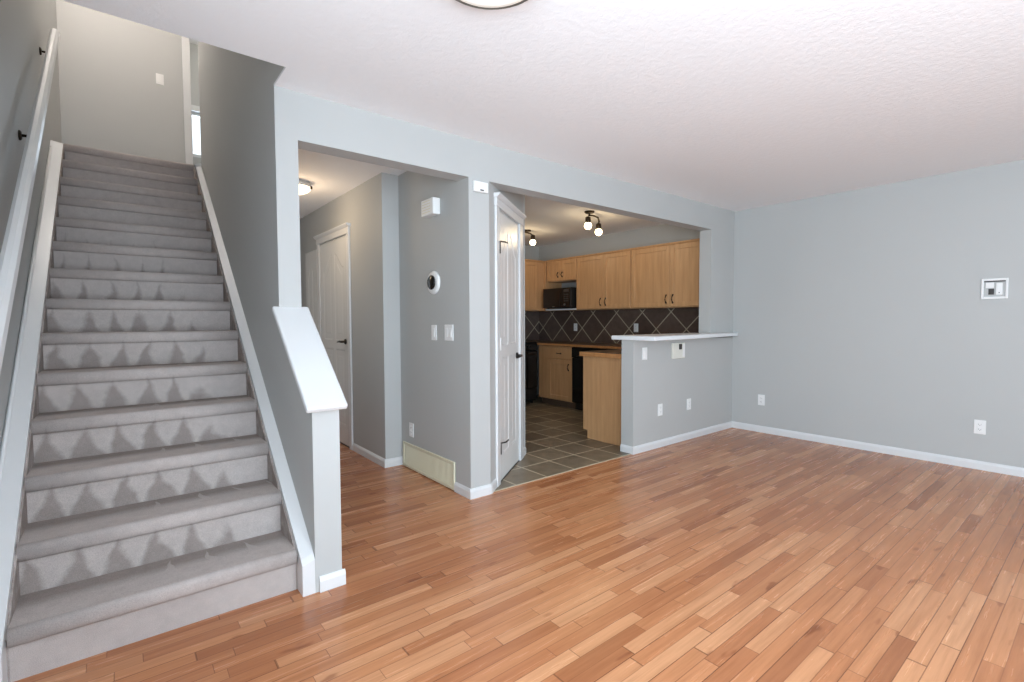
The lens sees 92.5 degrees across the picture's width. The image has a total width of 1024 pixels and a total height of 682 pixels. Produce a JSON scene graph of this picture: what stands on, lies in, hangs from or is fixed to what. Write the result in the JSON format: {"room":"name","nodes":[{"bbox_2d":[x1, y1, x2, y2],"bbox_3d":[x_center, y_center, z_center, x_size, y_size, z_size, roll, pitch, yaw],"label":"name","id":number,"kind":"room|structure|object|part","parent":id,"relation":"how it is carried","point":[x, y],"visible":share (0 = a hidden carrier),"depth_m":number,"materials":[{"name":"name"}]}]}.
{"room":"living room","nodes":[
{"label":"living room","id":0,"kind":"room"},
{"bbox_2d":[0,0,61,448],"bbox_3d":[-1.684,-1.440,1.289,0.120,5.230,9.640,-2,3,-39],"label":"wall","id":1,"kind":"structure","parent":0,"point":[25,25],"depth_m":2.75,"materials":[{"name":"grey paint"}]},
{"bbox_2d":[0,28,59,373],"bbox_3d":[-2.309,-0.745,2.289,0.109,3.213,4.000,-2,3,-39],"label":"handrail","id":2,"kind":"object","parent":1,"relation":"attached to","point":[10,256],"visible":1,"depth_m":2.18,"materials":[{"name":"white paint"}]},
{"bbox_2d":[56,0,184,162],"bbox_3d":[-3.283,-2.879,6.055,3.410,2.730,0.120,-2,3,-39],"label":"wall","id":3,"kind":"structure","parent":0,"point":[111,99],"depth_m":5.25,"materials":[{"name":"grey paint"}]},
{"bbox_2d":[156,73,163,84],"bbox_3d":[-3.921,-2.917,5.458,0.072,0.115,0.012,-2,3,-39],"label":"light switch","id":4,"kind":"object","parent":3,"relation":"attached to","point":[159,77],"visible":1,"depth_m":5.46,"materials":[{"name":"white plastic"}]},
{"bbox_2d":[182,36,192,164],"bbox_3d":[-3.767,-2.926,5.666,0.072,2.400,0.160,-2,3,-39],"label":"trim","id":5,"kind":"structure","parent":3,"relation":"attached to","point":[185,41],"depth_m":5.61,"materials":[{"name":"white paint"}]},
{"bbox_2d":[189,38,197,44],"bbox_3d":[-2.525,-4.253,4.947,3.530,0.100,6.275,-2,3,-39],"label":"ceiling","id":6,"kind":"structure","parent":0,"point":[192,41],"depth_m":7.00,"materials":[{"name":"white paint"}]},
{"bbox_2d":[189,43,200,164],"bbox_3d":[-4.067,-2.938,7.603,2.700,2.730,0.120,-2,3,-39],"label":"wall","id":7,"kind":"structure","parent":0,"point":[194,71],"depth_m":7.08,"materials":[{"name":"grey paint"}]},
{"bbox_2d":[191,105,199,112],"bbox_3d":[-4.198,-3.374,7.386,1.270,0.080,0.030,-2,3,-39],"label":"trim","id":8,"kind":"structure","parent":7,"relation":"attached to","point":[195,108],"depth_m":7.07,"materials":[{"name":"white paint"}]},
{"bbox_2d":[191,111,200,157],"bbox_3d":[-4.243,-3.012,7.459,1.150,0.650,0.080,-2,3,-39],"label":"window","id":9,"kind":"structure","parent":7,"relation":"in","point":[194,114],"depth_m":7.12,"materials":[{"name":"white glass"}]},
{"bbox_2d":[198,41,341,592],"bbox_3d":[-1.897,-1.527,3.451,0.120,5.230,3.355,-2,3,-39],"label":"wall","id":10,"kind":"structure","parent":0,"point":[249,124],"depth_m":2.69,"materials":[{"name":"grey paint"}]},
{"bbox_2d":[272,306,347,412],"bbox_3d":[-1.006,0.065,2.407,0.182,0.481,0.591,-2,3,-39],"label":"trim","id":11,"kind":"structure","parent":10,"relation":"attached to","point":[319,388],"depth_m":2.36,"materials":[{"name":"white paint"}]},
{"bbox_2d":[319,568,345,592],"bbox_3d":[-0.989,1.092,2.458,0.117,0.070,0.545,-2,3,-39],"label":"baseboard","id":12,"kind":"structure","parent":10,"relation":"attached to","point":[335,579],"depth_m":2.24,"materials":[{"name":"white paint"}]},
{"bbox_2d":[300,171,459,482],"bbox_3d":[-1.413,-0.184,4.699,0.256,2.440,3.289,-2,3,-39],"label":"wall","id":13,"kind":"structure","parent":0,"point":[401,376],"depth_m":4.07,"materials":[{"name":"grey paint"}]},
{"bbox_2d":[305,249,317,329],"bbox_3d":[-2.255,-0.007,5.562,0.018,2.000,0.420,-2,3,-39],"label":"door","id":14,"kind":"structure","parent":13,"relation":"in","point":[310,257],"depth_m":5.51,"materials":[{"name":"white paint"}]},
{"bbox_2d":[313,223,353,449],"bbox_3d":[-1.820,-0.043,4.980,0.079,2.140,0.985,-2,3,-37],"label":"door","id":15,"kind":"structure","parent":13,"relation":"in","point":[333,257],"depth_m":4.88,"materials":[{"name":"white paint"}]},
{"bbox_2d":[353,443,402,467],"bbox_3d":[-1.223,1.013,4.418,0.160,0.070,0.724,-2,3,-39],"label":"baseboard","id":16,"kind":"structure","parent":13,"relation":"attached to","point":[396,461],"depth_m":4.20,"materials":[{"name":"white paint"}]},
{"bbox_2d":[409,422,413,437],"bbox_3d":[-0.828,0.732,4.031,0.010,0.115,0.072,-2,3,-39],"label":"wall outlet","id":17,"kind":"object","parent":13,"relation":"attached to","point":[411,425],"visible":1,"depth_m":4.02,"materials":[{"name":"white plastic"}]},
{"bbox_2d":[403,441,454,489],"bbox_3d":[-0.666,0.960,3.835,0.014,0.206,0.814,-2,3,-39],"label":"air vent","id":18,"kind":"object","parent":13,"relation":"in","point":[440,469],"visible":1,"depth_m":3.79,"materials":[{"name":"beige metal"}]},
{"bbox_2d":[421,197,439,217],"bbox_3d":[-0.604,-0.987,3.629,0.063,0.120,0.178,-2,3,-39],"label":"door chime","id":19,"kind":"object","parent":13,"relation":"attached to","point":[430,207],"visible":1,"depth_m":3.58,"materials":[{"name":"white plastic"}]},
{"bbox_2d":[427,271,439,293],"bbox_3d":[-0.597,-0.437,3.667,0.036,0.176,0.176,-2,3,-39],"label":"thermostat","id":20,"kind":"object","parent":13,"relation":"attached to","point":[433,281],"visible":1,"depth_m":3.63,"materials":[{"name":"white plastic"}]},
{"bbox_2d":[431,325,436,339],"bbox_3d":[-0.591,-0.063,3.695,0.012,0.115,0.072,-2,3,-39],"label":"light switch","id":21,"kind":"object","parent":13,"relation":"attached to","point":[433,327],"visible":1,"depth_m":3.69,"materials":[{"name":"white plastic"}]},
{"bbox_2d":[444,325,452,340],"bbox_3d":[-0.456,-0.060,3.527,0.012,0.115,0.116,-2,3,-39],"label":"light switch","id":22,"kind":"object","parent":13,"relation":"attached to","point":[448,328],"visible":1,"depth_m":3.52,"materials":[{"name":"white plastic"}]},
{"bbox_2d":[298,149,662,246],"bbox_3d":[-0.387,-1.487,5.381,4.660,0.100,3.169,-2,3,-39],"label":"ceiling","id":23,"kind":"structure","parent":0,"point":[330,177],"depth_m":5.18,"materials":[{"name":"white paint"}]},
{"bbox_2d":[299,179,311,194],"bbox_3d":[-1.901,-1.334,4.278,0.280,0.102,0.290,-2,3,-39],"label":"ceiling light","id":24,"kind":"object","parent":23,"relation":"attached to","point":[305,187],"visible":0.3,"depth_m":4.23,"materials":[{"name":"white glass"}]},
{"bbox_2d":[525,229,535,244],"bbox_3d":[0.184,-1.393,6.560,0.109,0.188,0.400,2,3,43],"label":"light","id":25,"kind":"object","parent":23,"relation":"attached to","point":[532,239],"visible":0.59,"depth_m":6.65,"materials":[{"name":"white glass"}]},
{"bbox_2d":[584,210,601,235],"bbox_3d":[0.928,-1.340,5.599,0.115,0.220,0.411,1,3,27],"label":"light","id":26,"kind":"object","parent":23,"relation":"attached to","point":[587,225],"visible":1,"depth_m":5.46,"materials":[{"name":"white glass"}]},
{"bbox_3d":[0.850,-1.293,5.478,0.086,0.091,0.086,-2,3,-39],"label":"bulb","id":27,"kind":"part","parent":26,"relation":"part of","materials":[{"name":"white glass"}]},
{"bbox_3d":[1.014,-1.282,5.741,0.086,0.091,0.086,-2,3,-39],"label":"bulb","id":28,"kind":"part","parent":26,"relation":"part of","materials":[{"name":"white glass"}]},
{"bbox_2d":[489,182,524,482],"bbox_3d":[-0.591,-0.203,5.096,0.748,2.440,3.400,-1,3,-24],"label":"door frame","id":29,"kind":"structure","parent":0,"point":[518,200],"depth_m":3.52,"materials":[{"name":"white paint"}]},
{"bbox_2d":[491,447,525,493],"bbox_3d":[-0.010,1.026,3.986,0.013,0.070,1.060,0,2,15],"label":"baseboard","id":30,"kind":"structure","parent":29,"relation":"attached to","point":[494,483],"depth_m":3.55,"materials":[{"name":"white paint"}]},
{"bbox_2d":[494,192,525,486],"bbox_3d":[0.006,-0.009,3.944,0.080,2.139,0.838,0,2,15],"label":"door","id":31,"kind":"structure","parent":29,"relation":"in","point":[509,390],"depth_m":3.90,"materials":[{"name":"white paint"}]},
{"bbox_2d":[297,92,734,488],"bbox_3d":[0.643,-0.170,4.152,4.660,2.440,0.134,-2,3,-39],"label":"wall","id":32,"kind":"structure","parent":0,"point":[704,376],"depth_m":3.66,"materials":[{"name":"grey paint"}]},
{"bbox_2d":[454,482,491,499],"bbox_3d":[-0.279,1.047,3.490,0.181,0.070,0.208,-2,3,-39],"label":"baseboard","id":33,"kind":"structure","parent":32,"relation":"attached to","point":[481,491],"depth_m":3.42,"materials":[{"name":"white paint"}]},
{"bbox_2d":[473,180,487,193],"bbox_3d":[-0.213,-1.046,3.330,0.118,0.071,0.026,-2,3,-39],"label":"sensor","id":34,"kind":"object","parent":32,"relation":"attached to","point":[482,187],"visible":1,"depth_m":3.32,"materials":[{"name":"white plastic"}]},
{"bbox_2d":[642,347,646,359],"bbox_3d":[1.233,0.117,4.540,0.072,0.115,0.012,-2,3,-39],"label":"light switch","id":35,"kind":"object","parent":32,"relation":"attached to","point":[644,350],"visible":1,"depth_m":4.53,"materials":[{"name":"white plastic"}]},
{"bbox_2d":[658,404,662,415],"bbox_3d":[1.428,0.662,4.718,0.072,0.115,0.010,-2,3,-39],"label":"wall outlet","id":36,"kind":"object","parent":32,"relation":"attached to","point":[660,406],"visible":1,"depth_m":4.71,"materials":[{"name":"white plastic"}]},
{"bbox_2d":[620,421,731,454],"bbox_3d":[1.759,0.974,5.079,1.800,0.070,0.147,-2,3,-39],"label":"baseboard","id":37,"kind":"structure","parent":32,"relation":"attached to","point":[641,448],"depth_m":4.86,"materials":[{"name":"white paint"}]},
{"bbox_2d":[671,342,684,358],"bbox_3d":[1.656,0.095,4.864,0.210,0.156,0.034,-2,3,-39],"label":"wall box","id":38,"kind":"object","parent":32,"relation":"attached to","point":[677,349],"visible":1,"depth_m":4.85,"materials":[{"name":"plastic"}]},
{"bbox_2d":[687,398,690,409],"bbox_3d":[1.817,0.648,5.029,0.072,0.115,0.010,-2,3,-39],"label":"wall outlet","id":39,"kind":"object","parent":32,"relation":"attached to","point":[689,399],"visible":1,"depth_m":5.03,"materials":[{"name":"white plastic"}]},
{"bbox_2d":[15,394,1023,681],"bbox_3d":[0.878,1.126,2.974,6.077,0.064,8.920,-2,3,-39],"label":"floor","id":40,"kind":"structure","parent":0,"point":[730,554],"depth_m":2.31,"materials":[{"name":"brown wood"}]},
{"bbox_2d":[0,140,315,681],"bbox_3d":[-2.451,-0.283,3.253,1.064,2.764,3.665,-2,3,-39],"label":"staircase","id":41,"kind":"structure","parent":40,"relation":"on","point":[147,489],"depth_m":2.45,"materials":[{"name":"beige carpet"}]},
{"bbox_2d":[525,341,536,402],"bbox_3d":[-0.102,0.469,7.257,0.757,0.908,0.688,-2,3,-39],"label":"range","id":42,"kind":"object","parent":40,"relation":"on","point":[530,347],"visible":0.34,"depth_m":7.18,"materials":[{"name":"black metal"}]},
{"bbox_3d":[0.072,0.428,7.037,0.749,0.545,0.029,-2,3,-39],"label":"oven door","id":43,"kind":"part","parent":42,"relation":"part of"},
{"bbox_3d":[0.073,0.790,7.053,0.749,0.160,0.025,-2,3,-39],"label":"drawer","id":44,"kind":"part","parent":42,"relation":"part of","materials":[{"name":"black metal"}]},
{"bbox_3d":[0.071,0.095,7.023,0.749,0.102,0.029,-2,3,-39],"label":"control panel","id":45,"kind":"part","parent":42,"relation":"part of","materials":[{"name":"black plastic"}]},
{"bbox_2d":[539,345,575,408],"bbox_3d":[0.827,0.493,7.150,0.650,0.860,0.690,-2,3,-39],"label":"base cabinet","id":46,"kind":"object","parent":40,"relation":"on","point":[555,362],"visible":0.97,"depth_m":6.96,"materials":[{"name":"brown wood"}]},
{"bbox_3d":[0.667,0.172,6.883,0.020,0.155,0.478,-2,3,-39],"label":"drawer","id":47,"kind":"part","parent":46,"relation":"part of","materials":[{"name":"brown wood"}]},
{"bbox_3d":[0.669,0.545,6.899,0.020,0.563,0.478,-2,3,-39],"label":"cabinet door","id":48,"kind":"part","parent":46,"relation":"part of","materials":[{"name":"brown wood"}]},
{"bbox_2d":[528,340,621,348],"bbox_3d":[1.185,0.060,6.699,0.632,0.037,3.148,-2,3,-39],"label":"countertop","id":49,"kind":"structure","parent":46,"relation":"on","point":[539,342],"depth_m":6.80,"materials":[{"name":"brown laminate"}]},
{"bbox_2d":[572,347,612,409],"bbox_3d":[1.236,0.512,6.645,0.642,0.860,0.600,-2,3,-39],"label":"dishwasher","id":50,"kind":"object","parent":40,"relation":"on","point":[577,361],"visible":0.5,"depth_m":6.61,"materials":[{"name":"black metal"}]},
{"bbox_3d":[1.013,0.540,6.470,0.024,0.610,0.593,-2,3,-39],"label":"door","id":51,"kind":"part","parent":50,"relation":"part of","materials":[{"name":"black metal"}]},
{"bbox_3d":[1.274,0.893,6.692,0.547,0.095,0.593,-2,3,-39],"label":"kick plate","id":52,"kind":"part","parent":50,"relation":"part of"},
{"bbox_3d":[1.009,0.162,6.452,0.032,0.137,0.593,-2,3,-39],"label":"control panel","id":53,"kind":"part","parent":50,"relation":"part of","materials":[{"name":"black plastic"}]},
{"bbox_2d":[583,356,621,445],"bbox_3d":[1.331,0.575,5.203,1.023,0.850,0.603,-2,3,-39],"label":"base cabinet","id":54,"kind":"object","parent":40,"relation":"on","point":[601,376],"visible":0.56,"depth_m":4.91,"materials":[{"name":"brown wood"}]},
{"bbox_2d":[579,349,621,358],"bbox_3d":[1.310,0.126,5.185,1.062,0.046,0.626,-2,3,-39],"label":"countertop","id":55,"kind":"structure","parent":54,"relation":"on","point":[615,353],"depth_m":4.92,"materials":[{"name":"brown laminate"}]},
{"bbox_2d":[525,245,538,393],"bbox_3d":[-0.634,-0.294,7.335,2.677,2.440,0.120,-2,3,-39],"label":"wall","id":56,"kind":"structure","parent":0,"point":[531,252],"depth_m":8.03,"materials":[{"name":"grey paint"}]},
{"bbox_2d":[525,259,561,311],"bbox_3d":[0.176,-0.841,7.537,1.126,0.760,0.542,-2,3,-39],"label":"upper cabinet","id":57,"kind":"object","parent":56,"relation":"attached to","point":[535,270],"visible":0.36,"depth_m":7.39,"materials":[{"name":"brown wood"}]},
{"bbox_3d":[0.224,-0.822,7.285,0.445,0.718,0.020,-2,3,-39],"label":"cabinet door","id":58,"kind":"part","parent":57,"relation":"part of","materials":[{"name":"brown wood"}]},
{"bbox_3d":[0.177,-1.194,7.226,0.760,0.030,0.030,-2,3,-39],"label":"crown","id":59,"kind":"part","parent":57,"relation":"part of","materials":[{"name":"brown wood"}]},
{"bbox_2d":[525,307,698,343],"bbox_3d":[0.441,-0.166,6.099,2.546,0.475,3.158,-2,3,-39],"label":"backsplash","id":60,"kind":"structure","parent":56,"relation":"attached to","point":[596,326],"depth_m":7.03,"materials":[{"name":"brown tile"}]},
{"bbox_2d":[546,308,582,310],"bbox_3d":[0.849,-0.468,7.338,0.344,0.025,0.638,-2,3,-39],"label":"shelf","id":61,"kind":"object","parent":60,"relation":"attached to","point":[569,309],"visible":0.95,"depth_m":7.29,"materials":[{"name":"brown wood"}]},
{"bbox_2d":[543,287,576,308],"bbox_3d":[0.793,-0.629,7.286,0.409,0.300,0.570,-2,3,-39],"label":"microwave oven","id":62,"kind":"object","parent":61,"relation":"on","point":[557,298],"visible":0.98,"depth_m":7.10,"materials":[{"name":"black metal"}]},
{"bbox_3d":[0.781,-0.622,7.008,0.019,0.286,0.145,-2,3,-39],"label":"control panel","id":63,"kind":"part","parent":62,"relation":"part of","materials":[{"name":"black plastic"}]},
{"bbox_2d":[63,0,1023,211],"bbox_3d":[1.933,-1.296,1.541,6.077,0.012,5.507,-2,3,-39],"label":"ceiling","id":64,"kind":"structure","parent":0,"point":[733,105],"depth_m":2.46,"materials":[{"name":"white paint"}]},
{"bbox_2d":[456,0,527,9],"bbox_3d":[-0.073,-1.250,1.652,0.379,0.072,0.379,-2,3,-39],"label":"ceiling light","id":65,"kind":"object","parent":64,"relation":"attached to","point":[480,4],"visible":1,"depth_m":1.79,"materials":[{"name":"white glass"}]},
{"bbox_2d":[611,332,737,340],"bbox_3d":[1.795,-0.052,4.985,1.826,0.039,0.482,-2,3,-39],"label":"countertop","id":66,"kind":"structure","parent":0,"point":[673,336],"depth_m":4.56,"materials":[{"name":"white laminate"}]},
{"bbox_2d":[539,159,1023,467],"bbox_3d":[3.202,-0.206,4.777,0.120,2.440,8.910,-2,3,-39],"label":"wall","id":67,"kind":"structure","parent":0,"point":[861,315],"depth_m":4.45,"materials":[{"name":"grey paint"}]},
{"bbox_2d":[546,256,576,282],"bbox_3d":[0.840,-1.049,7.294,0.379,0.330,0.611,-2,3,-39],"label":"upper cabinet","id":68,"kind":"object","parent":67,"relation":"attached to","point":[562,270],"visible":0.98,"depth_m":7.19,"materials":[{"name":"brown wood"}]},
{"bbox_3d":[0.626,-1.041,7.328,0.020,0.288,0.284,-2,3,-39],"label":"cabinet door","id":69,"kind":"part","parent":68,"relation":"part of","materials":[{"name":"brown wood"}]},
{"bbox_3d":[0.721,-1.195,7.194,0.030,0.030,0.611,-2,3,-39],"label":"crown","id":70,"kind":"part","parent":68,"relation":"part of","materials":[{"name":"brown wood"}]},
{"bbox_3d":[0.816,-1.032,7.091,0.020,0.288,0.315,-2,3,-39],"label":"cabinet door","id":71,"kind":"part","parent":68,"relation":"part of","materials":[{"name":"brown wood"}]},
{"bbox_2d":[576,248,631,309],"bbox_3d":[1.331,-0.812,6.691,0.379,0.760,0.950,-2,3,-39],"label":"upper cabinet","id":72,"kind":"object","parent":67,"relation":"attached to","point":[604,278],"visible":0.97,"depth_m":6.56,"materials":[{"name":"brown wood"}]},
{"bbox_3d":[1.076,-0.805,6.775,0.020,0.718,0.492,-2,3,-39],"label":"cabinet door","id":73,"kind":"part","parent":72,"relation":"part of","materials":[{"name":"brown wood"}]},
{"bbox_3d":[1.211,-1.172,6.581,0.030,0.030,0.950,-2,3,-39],"label":"crown","id":74,"kind":"part","parent":72,"relation":"part of","materials":[{"name":"brown wood"}]},
{"bbox_3d":[1.372,-0.791,6.406,0.020,0.718,0.446,-2,3,-39],"label":"cabinet door","id":75,"kind":"part","parent":72,"relation":"part of","materials":[{"name":"brown wood"}]},
{"bbox_2d":[634,323,637,331],"bbox_3d":[1.666,-0.178,6.585,0.010,0.115,0.072,-2,3,-39],"label":"wall outlet","id":76,"kind":"object","parent":67,"relation":"attached to","point":[635,324],"visible":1,"depth_m":6.58,"materials":[{"name":"white plastic"}]},
{"bbox_2d":[630,238,699,308],"bbox_3d":[1.944,-0.783,5.924,0.379,0.760,1.006,-2,3,-39],"label":"upper cabinet","id":77,"kind":"object","parent":67,"relation":"attached to","point":[665,275],"visible":0.8,"depth_m":5.81,"materials":[{"name":"brown wood"}]},
{"bbox_3d":[1.692,-0.776,6.005,0.020,0.718,0.558,-2,3,-39],"label":"cabinet door","id":78,"kind":"part","parent":77,"relation":"part of","materials":[{"name":"brown wood"}]},
{"bbox_3d":[1.825,-1.143,5.815,0.030,0.030,1.006,-2,3,-39],"label":"crown","id":79,"kind":"part","parent":77,"relation":"part of","materials":[{"name":"brown wood"}]},
{"bbox_3d":[2.005,-0.761,5.614,0.020,0.718,0.436,-2,3,-39],"label":"cabinet door","id":80,"kind":"part","parent":77,"relation":"part of","materials":[{"name":"brown wood"}]},
{"bbox_2d":[758,394,764,405],"bbox_3d":[2.710,0.641,5.327,0.010,0.115,0.072,-2,3,-39],"label":"wall outlet","id":81,"kind":"object","parent":67,"relation":"attached to","point":[761,398],"visible":1,"depth_m":5.32,"materials":[{"name":"white plastic"}]},
{"bbox_2d":[732,421,1023,476],"bbox_3d":[4.183,1.028,3.499,0.013,0.070,5.377,-2,3,-39],"label":"baseboard","id":82,"kind":"structure","parent":67,"relation":"attached to","point":[962,462],"depth_m":4.43,"materials":[{"name":"white paint"}]},
{"bbox_2d":[974,419,985,434],"bbox_3d":[3.794,0.698,3.973,0.010,0.115,0.072,-2,3,-39],"label":"wall outlet","id":83,"kind":"object","parent":67,"relation":"attached to","point":[979,425],"visible":1,"depth_m":3.97,"materials":[{"name":"white plastic"}]},
{"bbox_2d":[981,278,1008,298],"bbox_3d":[3.824,-0.415,3.883,0.012,0.162,0.154,-2,3,-39],"label":"media box","id":84,"kind":"object","parent":67,"relation":"attached to","point":[995,288],"visible":1,"depth_m":3.88,"materials":[{"name":"white plastic"}]},
{"bbox_2d":[988,289,993,294],"bbox_3d":[3.814,-0.392,3.899,0.006,0.046,0.033,-2,3,-39],"label":"socket","id":85,"kind":"object","parent":84,"relation":"attached to","point":[990,291],"depth_m":3.90,"materials":[{"name":"grey plastic"}]},
{"bbox_3d":[3.828,-0.415,3.886,0.002,0.126,0.124,-2,3,-39],"label":"panel","id":86,"kind":"part","parent":84,"relation":"part of","materials":[{"name":"grey paint"}]},
{"bbox_2d":[996,283,1002,294],"bbox_3d":[3.842,-0.411,3.863,0.006,0.095,0.037,-2,3,-39],"label":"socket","id":87,"kind":"object","parent":84,"relation":"attached to","point":[999,286],"depth_m":3.86,"materials":[{"name":"plastic"}]}
]}

